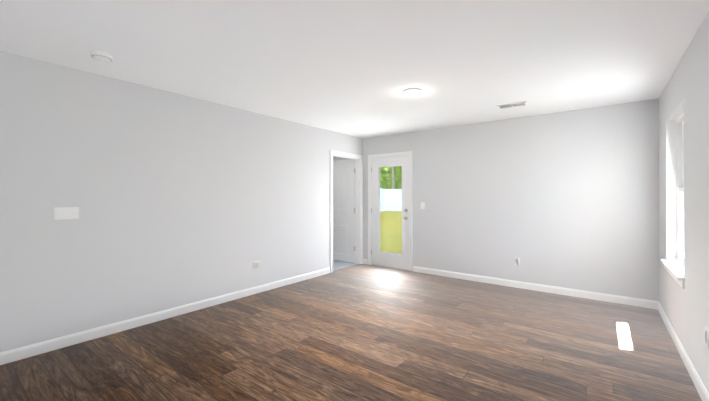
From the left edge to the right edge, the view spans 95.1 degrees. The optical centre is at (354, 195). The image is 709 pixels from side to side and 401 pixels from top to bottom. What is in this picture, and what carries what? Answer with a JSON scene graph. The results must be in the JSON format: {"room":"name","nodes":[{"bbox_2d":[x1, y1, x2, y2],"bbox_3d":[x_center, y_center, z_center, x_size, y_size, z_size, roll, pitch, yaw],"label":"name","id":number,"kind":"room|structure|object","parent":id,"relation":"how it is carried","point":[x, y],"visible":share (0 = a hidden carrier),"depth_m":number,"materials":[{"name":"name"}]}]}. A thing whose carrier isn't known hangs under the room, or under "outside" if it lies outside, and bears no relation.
{"room":"empty living room","nodes":[
{"label":"empty living room","id":0,"kind":"room"},
{"bbox_2d":[0,51,362,351],"bbox_3d":[-2.195,0.092,3.344,0.115,2.440,7.600,0,0,37],"label":"wall","id":1,"kind":"structure","parent":0,"point":[178,199],"depth_m":3.26,"materials":[{"name":"paint"}]},
{"bbox_2d":[54,207,78,219],"bbox_3d":[-2.509,0.151,2.828,0.013,0.105,0.165,0,0,37],"label":"switch plate","id":2,"kind":"object","parent":1,"relation":"attached to","point":[61,213],"visible":1,"depth_m":2.82,"materials":[{"name":"white plastic"}]},
{"bbox_2d":[0,267,329,364],"bbox_3d":[-2.439,1.264,2.916,0.014,0.095,6.628,0,0,37],"label":"baseboard","id":3,"kind":"structure","parent":1,"relation":"attached to","point":[17,354],"depth_m":3.23,"materials":[{"name":"white wood"}]},
{"bbox_2d":[253,260,259,269],"bbox_3d":[-1.324,0.936,4.378,0.008,0.115,0.116,0,0,37],"label":"electrical outlet","id":4,"kind":"object","parent":1,"relation":"attached to","point":[256,265],"visible":1,"depth_m":4.38,"materials":[{"name":"white plastic"}]},
{"bbox_2d":[333,159,354,262],"bbox_3d":[-0.320,0.292,6.553,0.823,2.030,0.161,0,0,37],"label":"interior door","id":5,"kind":"structure","parent":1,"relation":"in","point":[343,210],"depth_m":6.48,"materials":[{"name":"white wood"}]},
{"bbox_2d":[330,150,362,272],"bbox_3d":[-0.181,0.265,5.973,0.149,2.104,0.933,0,0,37],"label":"door frame","id":6,"kind":"structure","parent":1,"relation":"attached to","point":[332,152],"depth_m":6.26,"materials":[{"name":"white wood"}]},
{"bbox_2d":[0,260,701,400],"bbox_3d":[-1.011,1.335,2.434,5.599,0.050,7.600,0,0,37],"label":"floor","id":7,"kind":"structure","parent":0,"point":[361,332],"depth_m":2.73,"materials":[{"name":"brown wood"}]},
{"bbox_2d":[0,0,708,137],"bbox_3d":[-0.993,-1.190,2.425,5.874,0.120,7.920,0,0,37],"label":"ceiling","id":8,"kind":"structure","parent":0,"point":[355,68],"depth_m":2.54,"materials":[{"name":"paint"}]},
{"bbox_2d":[91,51,112,61],"bbox_3d":[-2.022,-1.106,2.596,0.140,0.045,0.140,0,0,37],"label":"smoke detector","id":9,"kind":"object","parent":8,"relation":"attached to","point":[101,56],"visible":1,"depth_m":2.56,"materials":[{"name":"white plastic"}]},
{"bbox_2d":[403,88,421,95],"bbox_3d":[0.621,-1.104,3.482,0.200,0.046,0.200,0,0,37],"label":"ceiling light","id":10,"kind":"object","parent":8,"relation":"attached to","point":[412,91],"visible":1,"depth_m":3.43,"materials":[{"name":"white plastic"}]},
{"bbox_2d":[496,101,527,108],"bbox_3d":[1.946,-1.119,4.004,0.330,0.014,0.170,0,0,33],"label":"ceiling vent","id":11,"kind":"object","parent":8,"relation":"in","point":[512,105],"visible":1,"depth_m":3.99,"materials":[{"name":"white plastic"}]},
{"bbox_2d":[380,167,398,188],"bbox_3d":[3.186,-1.531,34.540,4.350,5.482,3.342,0,0,37],"label":"tree","id":12,"kind":"object","parent":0,"point":[388,175],"depth_m":33.18,"materials":[{"name":"green plant"}]},
{"bbox_2d":[391,167,394,188],"bbox_3d":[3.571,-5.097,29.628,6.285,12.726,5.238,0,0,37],"label":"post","id":13,"kind":"object","parent":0,"point":[393,184],"depth_m":29.33,"materials":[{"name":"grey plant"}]},
{"bbox_2d":[394,166,401,188],"bbox_3d":[5.281,-1.988,32.826,3.767,6.415,3.292,0,0,37],"label":"tree","id":14,"kind":"object","parent":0,"point":[397,169],"depth_m":32.05,"materials":[{"name":"green plant"}]},
{"bbox_2d":[333,99,658,300],"bbox_3d":[1.366,0.097,5.503,5.874,2.440,0.160,0,0,37],"label":"wall","id":15,"kind":"structure","parent":0,"point":[567,199],"depth_m":4.46,"materials":[{"name":"paint"}]},
{"bbox_2d":[371,155,408,269],"bbox_3d":[0.651,0.294,5.985,0.820,2.026,0.170,0,0,37],"label":"exterior door","id":16,"kind":"structure","parent":15,"relation":"in","point":[389,259],"depth_m":5.96,"materials":[{"name":"white glass"}]},
{"bbox_2d":[368,151,411,270],"bbox_3d":[0.682,0.266,6.010,0.938,2.104,0.167,0,0,37],"label":"door frame","id":17,"kind":"structure","parent":15,"relation":"attached to","point":[409,153],"depth_m":6.04,"materials":[{"name":"white wood"}]},
{"bbox_2d":[515,257,519,265],"bbox_3d":[2.336,0.943,4.652,0.070,0.115,0.008,0,0,37],"label":"electrical outlet","id":18,"kind":"object","parent":15,"relation":"attached to","point":[517,261],"visible":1,"depth_m":4.65,"materials":[{"name":"white plastic"}]},
{"bbox_2d":[413,266,655,308],"bbox_3d":[2.263,1.267,4.704,3.123,0.095,0.014,0,0,37],"label":"baseboard","id":19,"kind":"structure","parent":15,"relation":"attached to","point":[651,304],"depth_m":4.42,"materials":[{"name":"white wood"}]},
{"bbox_2d":[659,12,708,392],"bbox_3d":[1.276,0.087,0.686,0.160,2.440,7.600,0,0,37],"label":"wall","id":20,"kind":"structure","parent":0,"point":[686,309],"depth_m":2.35,"materials":[{"name":"paint"}]},
{"bbox_2d":[660,100,684,288],"bbox_3d":[2.958,-0.018,2.928,0.190,1.510,1.001,0,0,37],"label":"window","id":21,"kind":"structure","parent":20,"relation":"in","point":[675,185],"depth_m":3.26,"materials":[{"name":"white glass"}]},
{"bbox_2d":[656,301,708,400],"bbox_3d":[1.206,1.259,0.737,0.014,0.095,7.600,0,0,37],"label":"baseboard","id":22,"kind":"structure","parent":20,"relation":"attached to","point":[701,389],"depth_m":2.49,"materials":[{"name":"white wood"}]},
{"bbox_2d":[705,326,708,347],"bbox_3d":[2.187,0.875,2.014,0.008,0.115,0.070,0,0,37],"label":"electrical outlet","id":23,"kind":"object","parent":20,"relation":"attached to","point":[707,336],"visible":1,"depth_m":2.00,"materials":[{"name":"white plastic"}]},
{"label":"outside","id":24,"kind":"structure","parent":0,"visible":0},
{"bbox_2d":[380,211,401,253],"bbox_3d":[8.030,1.036,33.046,100.000,1.027,76.000,0,0,37],"label":"ground","id":25,"kind":"structure","parent":24,"point":[394,221],"depth_m":12.79,"materials":[{"name":"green plant"}]},
{"bbox_2d":[380,188,401,210],"bbox_3d":[-0.632,0.290,28.974,55.421,1.965,0.221,0,0,37],"label":"fence","id":26,"kind":"object","parent":25,"relation":"on","point":[383,196],"depth_m":26.23,"materials":[{"name":"white plastic"}]}
]}

